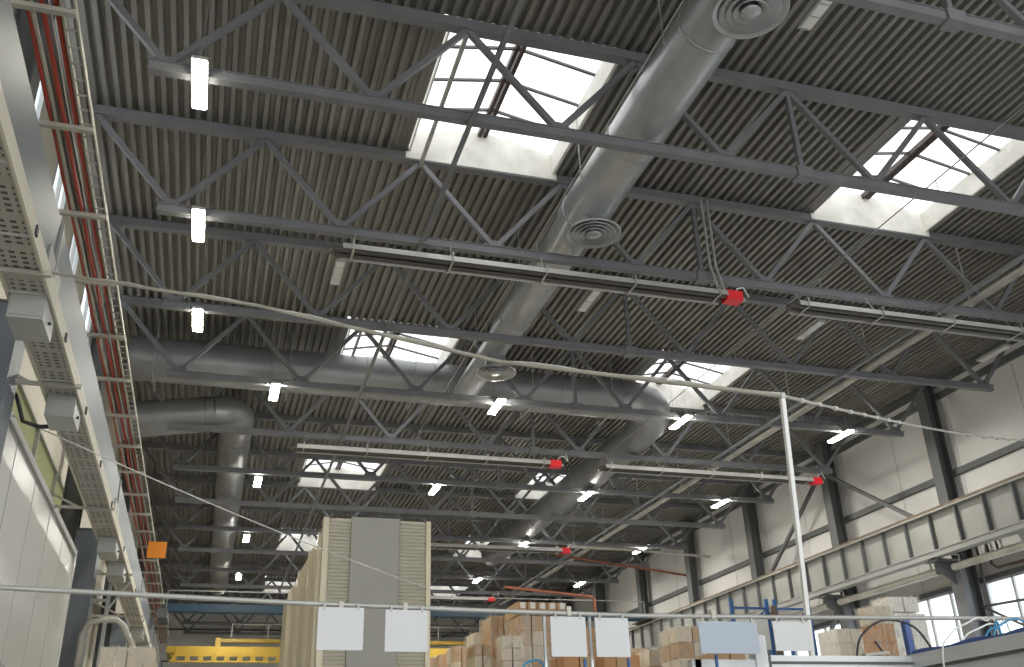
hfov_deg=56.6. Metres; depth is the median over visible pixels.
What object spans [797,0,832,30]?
lamp
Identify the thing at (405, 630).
sheet
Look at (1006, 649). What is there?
beam
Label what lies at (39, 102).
window
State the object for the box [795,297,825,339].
lamp
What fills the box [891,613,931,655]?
load
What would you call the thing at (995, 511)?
girder
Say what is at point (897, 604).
load
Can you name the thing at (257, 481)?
diffuser
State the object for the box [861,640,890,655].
clutter
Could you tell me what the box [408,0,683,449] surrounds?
conduit
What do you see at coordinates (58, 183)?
window
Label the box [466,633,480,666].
load
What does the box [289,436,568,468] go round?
heater
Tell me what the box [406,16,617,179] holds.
skylight
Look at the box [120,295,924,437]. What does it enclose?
roof truss
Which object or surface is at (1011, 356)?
trim
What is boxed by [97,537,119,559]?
box
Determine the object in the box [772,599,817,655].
rack
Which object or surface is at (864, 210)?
skylight
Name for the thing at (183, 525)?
roof truss
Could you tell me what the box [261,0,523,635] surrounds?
bar
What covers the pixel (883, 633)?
load
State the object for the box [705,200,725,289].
pipe
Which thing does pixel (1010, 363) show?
trim
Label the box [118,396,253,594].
duct
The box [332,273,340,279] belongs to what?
diffuser
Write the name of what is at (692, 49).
ventilation duct
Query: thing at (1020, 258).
bar
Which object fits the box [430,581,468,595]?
skylight
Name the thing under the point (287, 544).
skylight
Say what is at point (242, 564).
roof truss
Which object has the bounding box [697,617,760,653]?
sheet
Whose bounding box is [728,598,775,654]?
rack
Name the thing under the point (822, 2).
diffuser
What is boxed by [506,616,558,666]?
load
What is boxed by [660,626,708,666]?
load
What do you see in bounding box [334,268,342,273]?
diffuser
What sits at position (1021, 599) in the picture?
thin bracing
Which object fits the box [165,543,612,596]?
roof truss
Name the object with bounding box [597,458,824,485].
heater
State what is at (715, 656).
slim post
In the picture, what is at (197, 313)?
diffuser
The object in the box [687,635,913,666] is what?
frame
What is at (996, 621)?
cable
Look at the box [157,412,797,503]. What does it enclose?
roof truss
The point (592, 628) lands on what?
load
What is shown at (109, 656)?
load
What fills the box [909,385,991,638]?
steel column
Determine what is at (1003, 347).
lamp
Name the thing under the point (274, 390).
diffuser
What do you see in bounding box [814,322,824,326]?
diffuser
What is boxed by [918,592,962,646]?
window
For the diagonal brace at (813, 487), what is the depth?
38.35 m
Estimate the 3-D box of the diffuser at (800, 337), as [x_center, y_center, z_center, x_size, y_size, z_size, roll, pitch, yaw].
[7.976,0.103,26.133,0.180,0.019,0.240,6,-27,-16]
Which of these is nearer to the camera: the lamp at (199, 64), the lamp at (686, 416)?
the lamp at (199, 64)
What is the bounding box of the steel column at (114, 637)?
[92,448,142,666]
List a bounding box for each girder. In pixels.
[0,0,162,666]
[629,472,1023,649]
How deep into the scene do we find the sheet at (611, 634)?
5.16 m
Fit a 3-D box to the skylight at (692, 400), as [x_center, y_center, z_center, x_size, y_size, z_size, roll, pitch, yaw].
[5.726,1.290,31.784,3.320,0.990,3.900,6,-27,-16]
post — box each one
[542,616,547,666]
[587,617,593,666]
[714,655,718,666]
[770,605,783,654]
[779,392,814,655]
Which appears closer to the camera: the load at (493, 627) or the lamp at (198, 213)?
the lamp at (198, 213)
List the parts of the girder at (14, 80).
splice plate, splice plate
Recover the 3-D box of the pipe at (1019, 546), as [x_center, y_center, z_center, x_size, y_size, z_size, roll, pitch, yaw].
[14.169,5.929,26.906,0.530,0.437,5.300,6,-27,-16]
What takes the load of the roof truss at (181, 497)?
attached to the ceiling
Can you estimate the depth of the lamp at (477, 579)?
49.28 m
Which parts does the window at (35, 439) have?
pane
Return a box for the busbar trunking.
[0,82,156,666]
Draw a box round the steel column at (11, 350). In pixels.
[0,0,54,463]
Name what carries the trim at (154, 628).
attached to the wall at (177, 638)
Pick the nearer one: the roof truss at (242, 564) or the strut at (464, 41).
the strut at (464, 41)
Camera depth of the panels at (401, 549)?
19.91 m
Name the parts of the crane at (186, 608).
cable rail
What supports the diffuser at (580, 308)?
attached to the lamp at (592, 295)
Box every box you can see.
[6,293,53,342]
[44,394,80,431]
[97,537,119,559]
[106,562,126,582]
[130,627,143,640]
[136,643,148,646]
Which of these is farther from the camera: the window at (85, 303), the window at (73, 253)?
the window at (85, 303)
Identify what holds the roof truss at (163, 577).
attached to the ceiling
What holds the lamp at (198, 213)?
hanging from the ceiling
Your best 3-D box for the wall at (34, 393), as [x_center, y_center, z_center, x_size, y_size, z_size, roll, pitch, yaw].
[-13.292,8.462,28.915,0.250,14.000,78.500,6,-27,-16]
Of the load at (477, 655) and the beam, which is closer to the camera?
the beam
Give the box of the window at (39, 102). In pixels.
[35,80,46,118]
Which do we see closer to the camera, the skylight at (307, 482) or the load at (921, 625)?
the load at (921, 625)
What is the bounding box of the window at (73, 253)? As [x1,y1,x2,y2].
[68,232,78,274]
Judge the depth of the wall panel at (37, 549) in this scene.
15.85 m
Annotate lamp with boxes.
[191,0,213,109]
[192,123,210,241]
[192,241,207,331]
[236,536,242,579]
[243,490,250,541]
[253,420,263,486]
[269,325,280,400]
[329,237,345,285]
[428,435,440,494]
[472,577,481,582]
[487,392,505,414]
[519,540,528,545]
[573,560,584,586]
[576,290,601,311]
[577,489,593,500]
[632,515,646,553]
[668,364,692,428]
[709,447,729,507]
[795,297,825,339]
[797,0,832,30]
[821,367,853,442]
[976,322,1011,361]
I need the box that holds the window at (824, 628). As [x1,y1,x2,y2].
[784,623,839,654]
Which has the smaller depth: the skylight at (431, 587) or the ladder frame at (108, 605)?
the ladder frame at (108, 605)
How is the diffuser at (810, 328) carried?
attached to the lamp at (819, 322)
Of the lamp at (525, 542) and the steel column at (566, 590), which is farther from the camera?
the steel column at (566, 590)
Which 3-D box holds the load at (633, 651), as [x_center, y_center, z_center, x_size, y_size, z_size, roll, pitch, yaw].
[3.548,9.768,26.814,1.004,1.620,1.211,6,-27,-16]
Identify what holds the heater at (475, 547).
hanging from the roof truss at (183, 525)
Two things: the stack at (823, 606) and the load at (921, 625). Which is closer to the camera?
the load at (921, 625)
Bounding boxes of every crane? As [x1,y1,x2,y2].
[157,590,653,624]
[166,624,471,662]
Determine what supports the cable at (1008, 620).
on the floor
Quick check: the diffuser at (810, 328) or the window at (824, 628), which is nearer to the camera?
the diffuser at (810, 328)
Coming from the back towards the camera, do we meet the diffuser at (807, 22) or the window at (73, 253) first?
the window at (73, 253)
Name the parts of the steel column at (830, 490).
cap plate, leg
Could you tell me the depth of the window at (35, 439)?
20.47 m
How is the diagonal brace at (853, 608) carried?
attached to the steel column at (830, 490)
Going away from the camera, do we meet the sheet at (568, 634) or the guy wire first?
the sheet at (568, 634)
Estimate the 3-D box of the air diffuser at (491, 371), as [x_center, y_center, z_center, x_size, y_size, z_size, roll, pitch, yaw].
[-0.441,0.849,25.152,1.096,0.512,1.096,6,-27,-16]
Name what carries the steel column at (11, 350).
on the floor
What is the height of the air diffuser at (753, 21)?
0.512 m
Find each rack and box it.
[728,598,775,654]
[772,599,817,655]
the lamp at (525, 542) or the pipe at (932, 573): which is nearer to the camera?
the pipe at (932, 573)
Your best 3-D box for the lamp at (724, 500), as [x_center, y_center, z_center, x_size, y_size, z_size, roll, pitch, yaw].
[8.141,5.647,37.768,0.240,2.320,1.160,6,-27,-16]
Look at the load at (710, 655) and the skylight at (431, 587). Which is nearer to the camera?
the load at (710, 655)
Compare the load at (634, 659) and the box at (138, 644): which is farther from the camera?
the box at (138, 644)
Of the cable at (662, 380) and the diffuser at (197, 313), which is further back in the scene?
the diffuser at (197, 313)
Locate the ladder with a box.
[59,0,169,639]
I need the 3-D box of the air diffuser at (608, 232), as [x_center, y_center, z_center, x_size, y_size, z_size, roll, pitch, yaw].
[1.617,-2.174,19.008,1.096,0.512,1.096,6,-27,-16]
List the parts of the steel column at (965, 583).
cap plate, leg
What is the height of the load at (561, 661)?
1.614 m
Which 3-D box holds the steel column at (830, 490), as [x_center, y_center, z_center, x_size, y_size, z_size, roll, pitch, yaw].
[11.961,10.447,34.359,1.390,13.630,0.500,6,-27,-16]
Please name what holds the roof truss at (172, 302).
attached to the ceiling
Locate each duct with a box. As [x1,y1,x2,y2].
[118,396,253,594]
[126,318,669,565]
[453,0,757,403]
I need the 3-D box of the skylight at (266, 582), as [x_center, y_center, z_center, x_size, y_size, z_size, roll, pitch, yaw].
[-13.910,15.551,60.085,3.320,0.990,3.900,6,-27,-16]
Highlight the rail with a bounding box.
[0,585,1023,620]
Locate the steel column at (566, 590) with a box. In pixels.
[559,589,570,605]
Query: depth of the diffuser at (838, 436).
30.38 m
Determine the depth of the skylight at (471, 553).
53.78 m
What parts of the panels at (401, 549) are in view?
corner post, louvre panel, panel, louvre panel, corner post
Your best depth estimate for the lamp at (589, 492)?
35.66 m
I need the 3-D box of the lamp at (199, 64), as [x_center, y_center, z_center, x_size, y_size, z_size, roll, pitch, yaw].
[-4.827,-4.835,15.076,0.240,2.320,1.160,6,-27,-16]
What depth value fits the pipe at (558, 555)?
46.87 m
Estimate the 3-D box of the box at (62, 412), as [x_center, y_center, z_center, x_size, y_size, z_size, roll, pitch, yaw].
[-6.144,1.095,13.049,0.390,0.299,0.632,6,-27,-16]
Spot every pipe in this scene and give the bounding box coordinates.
[74,617,135,666]
[492,247,1023,608]
[554,554,685,575]
[568,545,710,557]
[700,199,718,288]
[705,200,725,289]
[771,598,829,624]
[837,563,940,604]
[947,541,1023,570]
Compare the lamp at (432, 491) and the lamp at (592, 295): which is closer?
the lamp at (592, 295)
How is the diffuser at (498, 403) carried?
attached to the lamp at (499, 401)
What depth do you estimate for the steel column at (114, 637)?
32.78 m
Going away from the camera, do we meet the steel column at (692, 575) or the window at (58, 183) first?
the window at (58, 183)
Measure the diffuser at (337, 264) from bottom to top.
0.019 m
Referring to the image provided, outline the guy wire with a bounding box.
[12,415,429,588]
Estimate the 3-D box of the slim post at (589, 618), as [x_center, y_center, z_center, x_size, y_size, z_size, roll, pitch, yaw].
[0.463,2.710,4.686,0.012,2.550,0.018,6,-27,-16]
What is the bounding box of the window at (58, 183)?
[52,159,65,221]
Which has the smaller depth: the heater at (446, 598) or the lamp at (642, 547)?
the lamp at (642, 547)
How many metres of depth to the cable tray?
16.02 m
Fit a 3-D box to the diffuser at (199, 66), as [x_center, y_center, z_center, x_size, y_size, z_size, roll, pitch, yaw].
[-4.792,-3.803,14.580,0.200,0.029,1.120,6,-27,-16]
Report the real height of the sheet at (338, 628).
0.227 m
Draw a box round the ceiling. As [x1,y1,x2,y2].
[45,0,1023,607]
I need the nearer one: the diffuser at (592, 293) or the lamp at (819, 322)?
the diffuser at (592, 293)
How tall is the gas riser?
10.416 m
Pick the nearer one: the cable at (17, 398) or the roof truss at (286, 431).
the cable at (17, 398)
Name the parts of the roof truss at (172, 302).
post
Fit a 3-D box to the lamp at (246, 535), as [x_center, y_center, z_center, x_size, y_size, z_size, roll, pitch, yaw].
[-11.200,7.584,40.462,0.240,2.320,1.160,6,-27,-16]
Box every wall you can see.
[0,8,153,666]
[153,606,484,666]
[551,342,1023,665]
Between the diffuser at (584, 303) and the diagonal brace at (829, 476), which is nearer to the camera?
the diffuser at (584, 303)
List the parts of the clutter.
handle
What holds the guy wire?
attached to the wall panel at (37, 549)
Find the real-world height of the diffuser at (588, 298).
0.019 m
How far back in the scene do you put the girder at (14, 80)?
12.69 m
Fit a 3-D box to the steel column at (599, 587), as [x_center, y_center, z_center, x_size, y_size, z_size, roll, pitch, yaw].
[5.054,20.594,54.983,1.390,13.630,0.500,6,-27,-16]
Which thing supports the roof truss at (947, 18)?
attached to the ceiling
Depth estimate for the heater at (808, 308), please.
21.39 m
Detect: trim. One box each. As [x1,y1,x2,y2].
[154,628,472,661]
[546,340,1023,629]
[574,363,1023,626]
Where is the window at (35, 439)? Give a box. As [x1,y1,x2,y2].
[12,379,80,527]
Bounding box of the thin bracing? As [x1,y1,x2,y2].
[982,598,1023,625]
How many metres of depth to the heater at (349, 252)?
19.01 m
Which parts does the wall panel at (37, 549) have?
trim, corner trim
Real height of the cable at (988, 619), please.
2.581 m
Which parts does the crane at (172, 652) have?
handrail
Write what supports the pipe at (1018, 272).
hanging from the ceiling
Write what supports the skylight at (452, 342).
attached to the ceiling
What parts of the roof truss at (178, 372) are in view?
post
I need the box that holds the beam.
[907,627,1023,666]
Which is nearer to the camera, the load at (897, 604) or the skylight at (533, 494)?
the load at (897, 604)
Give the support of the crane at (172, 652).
on the girder at (995, 511)
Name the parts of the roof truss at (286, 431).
post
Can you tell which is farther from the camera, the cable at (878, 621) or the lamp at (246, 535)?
the lamp at (246, 535)
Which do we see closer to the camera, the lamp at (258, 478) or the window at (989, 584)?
the window at (989, 584)
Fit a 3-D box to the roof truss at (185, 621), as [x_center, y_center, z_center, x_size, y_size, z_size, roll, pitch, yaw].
[-9.682,18.183,62.521,25.400,2.205,0.240,6,-27,-16]
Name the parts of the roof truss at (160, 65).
post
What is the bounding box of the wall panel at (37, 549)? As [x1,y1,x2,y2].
[0,411,77,666]
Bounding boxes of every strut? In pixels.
[351,332,361,355]
[419,34,468,167]
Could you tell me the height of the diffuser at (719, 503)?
0.029 m
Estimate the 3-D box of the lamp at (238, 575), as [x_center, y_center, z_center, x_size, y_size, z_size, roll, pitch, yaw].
[-13.503,10.966,47.337,0.240,2.320,1.160,6,-27,-16]
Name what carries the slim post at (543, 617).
on the floor
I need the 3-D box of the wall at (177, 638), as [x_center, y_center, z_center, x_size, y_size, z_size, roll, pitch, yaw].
[-11.749,26.440,66.407,27.150,14.000,0.250,6,-27,-16]
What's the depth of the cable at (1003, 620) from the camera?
5.78 m
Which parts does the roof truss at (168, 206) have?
gusset plate, post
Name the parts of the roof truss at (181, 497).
post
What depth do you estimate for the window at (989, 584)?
28.97 m
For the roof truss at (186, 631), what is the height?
2.205 m
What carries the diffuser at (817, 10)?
attached to the lamp at (819, 7)
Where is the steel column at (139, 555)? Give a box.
[127,527,152,649]
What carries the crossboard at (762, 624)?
attached to the rack at (765, 608)
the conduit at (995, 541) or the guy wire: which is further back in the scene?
the conduit at (995, 541)
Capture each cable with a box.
[15,392,48,428]
[51,270,780,397]
[523,659,543,666]
[786,395,1023,440]
[856,620,931,655]
[942,617,999,666]
[963,619,1010,639]
[985,620,1001,635]
[993,618,1023,634]
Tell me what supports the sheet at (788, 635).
hanging from the rail
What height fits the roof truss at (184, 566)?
2.205 m
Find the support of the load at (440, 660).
on the rack
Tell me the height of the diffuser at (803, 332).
0.019 m
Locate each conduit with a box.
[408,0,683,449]
[599,106,1023,461]
[975,547,997,634]
[984,540,1023,568]
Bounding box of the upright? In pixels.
[900,620,914,654]
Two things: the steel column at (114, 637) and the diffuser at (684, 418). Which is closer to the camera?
the diffuser at (684, 418)
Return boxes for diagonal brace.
[769,485,815,572]
[824,474,912,516]
[829,612,837,629]
[847,602,857,615]
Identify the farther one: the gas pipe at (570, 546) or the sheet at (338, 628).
the gas pipe at (570, 546)
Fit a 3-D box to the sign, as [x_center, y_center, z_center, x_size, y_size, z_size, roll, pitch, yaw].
[-13.182,7.929,35.341,0.650,0.820,0.030,6,-27,-16]
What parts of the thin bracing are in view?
rod, rod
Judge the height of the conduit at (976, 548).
8.934 m
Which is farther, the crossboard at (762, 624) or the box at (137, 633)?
the box at (137, 633)
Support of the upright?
on the floor
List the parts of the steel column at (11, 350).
leg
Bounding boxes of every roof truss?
[92,104,1023,322]
[107,0,1023,216]
[108,214,1010,391]
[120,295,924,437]
[142,442,748,528]
[144,381,856,473]
[146,474,706,549]
[150,501,670,567]
[153,523,636,583]
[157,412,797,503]
[159,560,587,607]
[161,575,566,608]
[163,588,546,628]
[164,599,506,637]
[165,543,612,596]
[827,0,1023,43]
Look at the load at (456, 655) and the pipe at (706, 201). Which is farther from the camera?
the load at (456, 655)
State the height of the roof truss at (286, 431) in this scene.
2.205 m
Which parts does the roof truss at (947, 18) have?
post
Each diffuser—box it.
[192,59,206,109]
[193,209,203,241]
[193,309,201,331]
[243,535,248,541]
[254,477,261,486]
[269,384,279,400]
[331,279,339,284]
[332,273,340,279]
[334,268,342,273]
[335,262,344,267]
[429,485,440,494]
[475,353,515,380]
[488,399,505,414]
[566,214,620,248]
[578,306,587,311]
[582,301,591,306]
[586,296,595,301]
[590,291,599,296]
[670,415,691,428]
[711,0,789,38]
[712,500,729,507]
[797,335,806,339]
[801,16,818,28]
[802,331,812,334]
[808,326,818,330]
[810,4,828,16]
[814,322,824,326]
[820,0,831,4]
[828,430,853,442]
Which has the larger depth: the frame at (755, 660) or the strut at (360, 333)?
the strut at (360, 333)
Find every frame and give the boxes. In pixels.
[93,581,131,666]
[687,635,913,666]
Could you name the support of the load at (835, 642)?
on the rack
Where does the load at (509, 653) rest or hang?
on the rack
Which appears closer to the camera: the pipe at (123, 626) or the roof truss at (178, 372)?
the pipe at (123, 626)
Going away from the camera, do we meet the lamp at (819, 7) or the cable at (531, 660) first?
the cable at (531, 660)
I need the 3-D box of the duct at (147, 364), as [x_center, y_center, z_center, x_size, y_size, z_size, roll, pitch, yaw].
[-5.405,5.587,36.892,16.618,1.982,20.760,6,-27,-16]
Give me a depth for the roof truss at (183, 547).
45.21 m
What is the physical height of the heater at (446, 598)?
0.607 m
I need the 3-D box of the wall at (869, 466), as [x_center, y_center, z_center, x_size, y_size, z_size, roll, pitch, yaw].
[12.457,11.125,36.228,0.250,14.000,78.500,6,-27,-16]
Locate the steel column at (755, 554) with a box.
[736,486,776,655]
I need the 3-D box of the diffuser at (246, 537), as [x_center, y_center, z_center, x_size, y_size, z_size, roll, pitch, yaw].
[-11.166,8.616,39.966,0.200,0.029,1.120,6,-27,-16]
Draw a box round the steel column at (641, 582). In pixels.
[632,548,649,613]
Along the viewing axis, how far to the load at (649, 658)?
25.17 m
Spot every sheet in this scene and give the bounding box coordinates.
[316,603,363,650]
[384,606,427,651]
[550,612,587,656]
[594,614,630,656]
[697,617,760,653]
[772,618,811,650]
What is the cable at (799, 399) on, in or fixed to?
attached to the post at (800, 556)
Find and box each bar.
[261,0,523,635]
[442,254,1023,637]
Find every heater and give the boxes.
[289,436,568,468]
[329,234,748,305]
[430,592,498,601]
[431,538,574,553]
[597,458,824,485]
[785,290,1023,341]
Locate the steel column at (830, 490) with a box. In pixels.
[811,441,861,628]
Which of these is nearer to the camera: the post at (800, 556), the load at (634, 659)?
the post at (800, 556)
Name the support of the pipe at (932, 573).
hanging from the girder at (995, 511)
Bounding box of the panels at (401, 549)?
[279,513,430,666]
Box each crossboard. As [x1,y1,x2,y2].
[735,619,771,649]
[779,619,804,621]
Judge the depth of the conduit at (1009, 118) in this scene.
20.68 m
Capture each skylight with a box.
[263,576,294,592]
[276,527,320,550]
[297,459,387,489]
[341,317,459,363]
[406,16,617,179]
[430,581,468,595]
[453,536,513,558]
[515,468,607,501]
[635,350,753,409]
[810,120,1023,236]
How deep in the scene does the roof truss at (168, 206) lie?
20.07 m
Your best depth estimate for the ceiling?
22.41 m
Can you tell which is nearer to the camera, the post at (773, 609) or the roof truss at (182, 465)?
the post at (773, 609)
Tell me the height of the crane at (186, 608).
1.295 m
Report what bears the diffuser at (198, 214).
attached to the lamp at (198, 213)
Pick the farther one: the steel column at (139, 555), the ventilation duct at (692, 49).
the steel column at (139, 555)
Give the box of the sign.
[146,537,166,557]
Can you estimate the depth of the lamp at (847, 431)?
30.39 m
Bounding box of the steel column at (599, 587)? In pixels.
[592,570,605,611]
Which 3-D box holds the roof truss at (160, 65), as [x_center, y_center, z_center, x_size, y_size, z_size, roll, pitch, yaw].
[5.283,-3.801,17.836,25.400,2.205,0.240,6,-27,-16]
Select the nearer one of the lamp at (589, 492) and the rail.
the rail
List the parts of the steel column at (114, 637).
leg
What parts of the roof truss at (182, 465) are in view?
post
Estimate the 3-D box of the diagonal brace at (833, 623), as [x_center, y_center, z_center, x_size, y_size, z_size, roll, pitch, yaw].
[11.387,13.363,35.961,0.120,5.284,5.136,6,-27,-16]
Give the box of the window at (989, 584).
[980,572,1023,635]
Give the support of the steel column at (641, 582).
on the floor
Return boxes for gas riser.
[504,585,596,617]
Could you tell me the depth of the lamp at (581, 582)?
51.06 m
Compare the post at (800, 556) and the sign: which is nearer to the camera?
the post at (800, 556)
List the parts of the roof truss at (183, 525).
post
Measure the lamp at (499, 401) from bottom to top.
2.320 m
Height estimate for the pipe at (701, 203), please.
2.405 m
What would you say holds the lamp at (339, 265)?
hanging from the ceiling
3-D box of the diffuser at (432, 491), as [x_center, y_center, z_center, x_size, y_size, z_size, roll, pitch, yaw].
[-2.800,5.657,34.390,0.200,0.029,1.120,6,-27,-16]
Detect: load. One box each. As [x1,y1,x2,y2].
[98,647,156,666]
[433,654,447,666]
[447,646,466,666]
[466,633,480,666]
[467,645,490,666]
[481,616,506,666]
[497,636,522,666]
[505,602,565,621]
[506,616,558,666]
[550,656,594,666]
[586,627,596,656]
[595,655,639,666]
[630,648,646,654]
[636,650,662,666]
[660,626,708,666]
[697,653,745,659]
[818,629,864,655]
[857,605,898,655]
[872,597,919,612]
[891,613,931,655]
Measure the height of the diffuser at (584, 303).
0.019 m
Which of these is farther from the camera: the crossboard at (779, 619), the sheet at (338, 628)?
the crossboard at (779, 619)
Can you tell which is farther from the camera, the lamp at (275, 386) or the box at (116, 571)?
the lamp at (275, 386)
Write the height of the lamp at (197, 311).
2.320 m
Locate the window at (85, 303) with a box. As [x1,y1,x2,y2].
[80,284,91,339]
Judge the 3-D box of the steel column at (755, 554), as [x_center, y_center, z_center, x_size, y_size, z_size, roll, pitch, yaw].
[10.235,12.984,39.515,1.390,13.630,0.500,6,-27,-16]
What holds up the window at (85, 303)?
in the wall at (34, 393)
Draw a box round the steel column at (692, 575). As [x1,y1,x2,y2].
[679,520,700,603]
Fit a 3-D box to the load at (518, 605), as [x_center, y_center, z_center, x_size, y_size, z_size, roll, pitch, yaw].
[0.566,6.745,22.997,1.213,0.290,1.075,6,-27,-16]
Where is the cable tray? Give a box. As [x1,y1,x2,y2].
[11,0,168,643]
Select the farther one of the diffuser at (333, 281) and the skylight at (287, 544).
the skylight at (287, 544)
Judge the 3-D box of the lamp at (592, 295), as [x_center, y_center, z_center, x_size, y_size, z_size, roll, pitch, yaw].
[1.910,-1.333,24.104,0.240,1.210,1.160,6,-27,-16]

